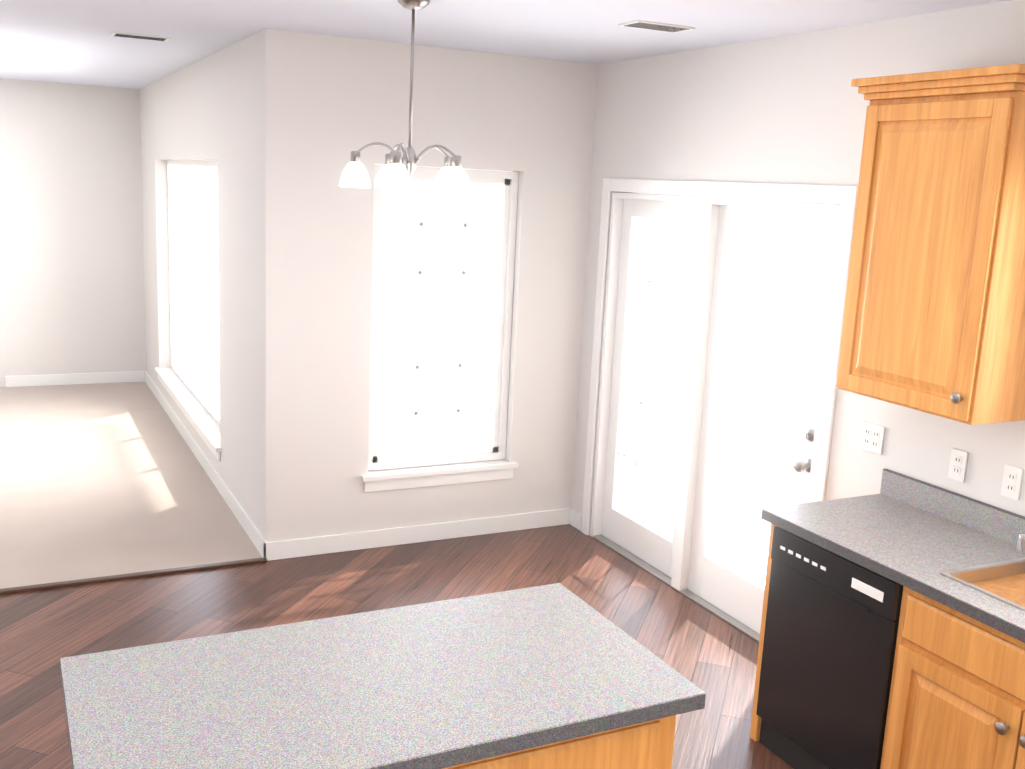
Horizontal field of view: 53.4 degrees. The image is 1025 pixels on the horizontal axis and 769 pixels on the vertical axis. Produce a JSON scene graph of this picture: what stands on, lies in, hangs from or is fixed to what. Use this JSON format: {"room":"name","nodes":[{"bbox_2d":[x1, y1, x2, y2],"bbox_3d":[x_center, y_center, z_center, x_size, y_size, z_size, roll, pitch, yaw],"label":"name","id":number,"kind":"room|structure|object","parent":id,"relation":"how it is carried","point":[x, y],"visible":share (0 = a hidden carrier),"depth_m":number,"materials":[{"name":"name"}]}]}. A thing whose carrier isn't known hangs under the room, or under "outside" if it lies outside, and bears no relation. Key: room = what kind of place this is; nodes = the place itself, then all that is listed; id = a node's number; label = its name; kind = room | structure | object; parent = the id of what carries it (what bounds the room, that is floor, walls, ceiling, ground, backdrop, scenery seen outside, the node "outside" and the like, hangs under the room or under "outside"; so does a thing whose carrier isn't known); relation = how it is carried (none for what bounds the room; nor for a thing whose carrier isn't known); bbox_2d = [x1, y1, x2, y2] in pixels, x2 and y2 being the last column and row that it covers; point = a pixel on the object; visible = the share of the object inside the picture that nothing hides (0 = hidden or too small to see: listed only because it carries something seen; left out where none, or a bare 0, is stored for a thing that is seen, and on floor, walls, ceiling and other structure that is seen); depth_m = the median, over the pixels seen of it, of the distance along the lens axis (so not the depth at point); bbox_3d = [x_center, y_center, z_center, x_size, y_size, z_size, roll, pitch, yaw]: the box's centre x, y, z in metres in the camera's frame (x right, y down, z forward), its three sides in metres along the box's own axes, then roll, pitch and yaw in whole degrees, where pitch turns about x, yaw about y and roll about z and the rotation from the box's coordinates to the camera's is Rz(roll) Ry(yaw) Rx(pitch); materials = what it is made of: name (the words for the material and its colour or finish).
{"room":"kitchen","nodes":[
{"label":"kitchen","id":0,"kind":"room"},
{"bbox_2d":[0,78,145,386],"bbox_3d":[-6.641,-1.275,8.475,7.020,2.800,0.350,-3,12,-26],"label":"wall","id":1,"kind":"structure","parent":0,"point":[72,299],"depth_m":9.51,"materials":[{"name":"paint"}]},
{"bbox_2d":[5,371,144,386],"bbox_3d":[-4.188,-0.048,9.782,1.220,0.117,0.014,-3,12,-26],"label":"baseboard","id":2,"kind":"structure","parent":1,"relation":"attached to","point":[130,376],"depth_m":9.77,"materials":[{"name":"white wood"}]},
{"bbox_2d":[0,381,261,588],"bbox_3d":[-4.736,0.605,6.829,9.100,0.092,5.250,-3,12,-26],"label":"floor carpet","id":3,"kind":"object","parent":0,"point":[102,479],"visible":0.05,"depth_m":6.62,"materials":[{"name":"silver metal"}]},
{"bbox_2d":[140,32,259,530],"bbox_3d":[-2.425,-0.930,7.745,0.150,2.800,5.100,-3,12,-26],"label":"wall","id":4,"kind":"structure","parent":0,"point":[206,108],"depth_m":6.30,"materials":[{"name":"paint"}]},
{"bbox_2d":[155,160,220,460],"bbox_3d":[-2.468,-0.727,7.796,0.170,1.937,2.930,-3,12,-26],"label":"living room window","id":5,"kind":"structure","parent":4,"relation":"in","point":[209,440],"depth_m":7.86,"materials":[{"name":"white glass"}]},
{"bbox_2d":[145,371,268,560],"bbox_3d":[-2.491,0.418,7.831,0.014,0.117,5.114,-3,12,-26],"label":"baseboard","id":6,"kind":"structure","parent":4,"relation":"attached to","point":[254,534],"depth_m":6.82,"materials":[{"name":"white wood"}]},
{"bbox_2d":[0,524,793,768],"bbox_3d":[-1.855,1.873,1.142,9.100,0.080,7.750,-3,12,-26],"label":"floor","id":7,"kind":"structure","parent":0,"point":[713,657],"depth_m":5.00,"materials":[{"name":"brown wood"}]},
{"bbox_2d":[0,557,266,593],"bbox_3d":[-4.431,1.119,4.088,6.870,0.016,0.042,-3,12,-26],"label":"threshold strip","id":8,"kind":"object","parent":7,"relation":"on","point":[122,576],"depth_m":5.28,"materials":[{"name":"brown"}]},
{"bbox_2d":[416,707,703,768],"bbox_3d":[-0.327,1.173,2.491,1.290,0.910,0.696,-3,12,-26],"label":"kitchen island","id":9,"kind":"object","parent":7,"relation":"on","point":[648,742],"depth_m":2.32,"materials":[{"name":"brown wood"}]},
{"bbox_2d":[60,583,705,768],"bbox_3d":[-0.310,0.708,2.409,1.356,0.036,0.710,-3,12,-26],"label":"island countertop","id":10,"kind":"structure","parent":9,"relation":"on","point":[425,684],"depth_m":2.34,"materials":[{"name":"grey stone"}]},
{"bbox_2d":[756,526,902,768],"bbox_3d":[1.351,1.009,3.763,0.611,0.895,0.592,-3,12,-26],"label":"dishwasher","id":11,"kind":"object","parent":7,"relation":"on","point":[830,634],"visible":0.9,"depth_m":3.60,"materials":[{"name":"black"}]},
{"bbox_2d":[750,469,1024,768],"bbox_3d":[2.045,1.172,2.379,0.651,1.176,3.830,-3,12,-26],"label":"kitchen counter","id":12,"kind":"object","parent":7,"relation":"on","point":[952,563],"visible":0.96,"depth_m":3.27,"materials":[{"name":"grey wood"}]},
{"bbox_2d":[259,28,597,541],"bbox_3d":[-0.397,-0.464,5.875,2.080,2.800,0.150,-3,12,-26],"label":"wall","id":13,"kind":"structure","parent":0,"point":[328,104],"depth_m":5.62,"materials":[{"name":"paint"}]},
{"bbox_2d":[269,508,576,560],"bbox_3d":[-0.472,0.877,6.027,1.900,0.105,0.040,-3,12,-26],"label":"baseboard","id":14,"kind":"structure","parent":13,"relation":"attached to","point":[294,548],"depth_m":5.99,"materials":[{"name":"white wood"}]},
{"bbox_2d":[361,164,518,491],"bbox_3d":[-0.402,-0.315,5.878,0.980,1.827,0.170,-3,12,-26],"label":"nook window","id":15,"kind":"structure","parent":13,"relation":"in","point":[502,317],"depth_m":5.92,"materials":[{"name":"white glass"}]},
{"bbox_2d":[0,0,1009,88],"bbox_3d":[-2.884,-1.479,2.876,9.100,0.120,13.000,-3,12,-26],"label":"ceiling","id":16,"kind":"structure","parent":0,"point":[66,41],"depth_m":4.79,"materials":[{"name":"paint"}]},
{"bbox_2d":[110,32,170,40],"bbox_3d":[-2.050,-1.915,5.613,0.300,0.008,0.150,-3,12,-26],"label":"ceiling vent","id":17,"kind":"object","parent":16,"relation":"in","point":[136,36],"visible":1,"depth_m":5.59,"materials":[{"name":"white metal"}]},
{"bbox_2d":[339,0,470,192],"bbox_3d":[-0.422,-1.174,4.156,0.543,0.745,0.530,-3,12,-26],"label":"chandelier","id":18,"kind":"object","parent":16,"relation":"hanging from","point":[394,173],"visible":1,"depth_m":4.11,"materials":[{"name":"white glass"}]},
{"bbox_2d":[618,20,694,32],"bbox_3d":[0.626,-1.552,4.421,0.300,0.008,0.150,-3,12,-26],"label":"ceiling vent","id":19,"kind":"object","parent":16,"relation":"in","point":[641,24],"visible":1,"depth_m":4.40,"materials":[{"name":"white metal"}]},
{"bbox_2d":[571,0,1024,534],"bbox_3d":[2.151,0.230,2.978,0.150,2.800,7.750,-3,12,-26],"label":"wall","id":20,"kind":"structure","parent":0,"point":[789,109],"depth_m":4.42,"materials":[{"name":"paint"}]},
{"bbox_2d":[581,178,857,642],"bbox_3d":[0.982,0.049,5.277,0.168,2.155,1.990,-3,12,-26],"label":"door frame","id":21,"kind":"structure","parent":20,"relation":"in","point":[684,562],"depth_m":5.26,"materials":[{"name":"white wood"}]},
{"bbox_2d":[615,217,824,585],"bbox_3d":[1.006,0.091,5.298,0.001,2.025,1.770,-3,12,-26],"label":"glass","id":22,"kind":"object","parent":21,"relation":"in","point":[775,295],"depth_m":5.06,"materials":[{"name":"glass"}]},
{"bbox_2d":[860,421,884,454],"bbox_3d":[1.469,0.217,4.168,0.008,0.114,0.116,-3,12,-26],"label":"outlet","id":23,"kind":"object","parent":20,"relation":"attached to","point":[872,438],"depth_m":4.16,"materials":[{"name":"white plastic"}]},
{"bbox_2d":[836,64,1024,424],"bbox_3d":[1.521,-0.488,3.574,0.379,1.137,0.690,-3,12,-26],"label":"upper cabinet","id":24,"kind":"object","parent":20,"relation":"attached to","point":[934,319],"visible":1,"depth_m":3.42,"materials":[{"name":"brown wood"}]},
{"bbox_2d":[948,448,967,481],"bbox_3d":[1.658,0.300,3.795,0.008,0.114,0.070,-3,12,-26],"label":"outlet","id":25,"kind":"object","parent":20,"relation":"attached to","point":[958,459],"depth_m":3.79,"materials":[{"name":"white plastic"}]},
{"bbox_2d":[1001,464,1022,500],"bbox_3d":[1.760,0.345,3.594,0.008,0.114,0.070,-3,12,-26],"label":"outlet","id":26,"kind":"object","parent":20,"relation":"attached to","point":[1012,476],"depth_m":3.59,"materials":[{"name":"white plastic"}]}
]}

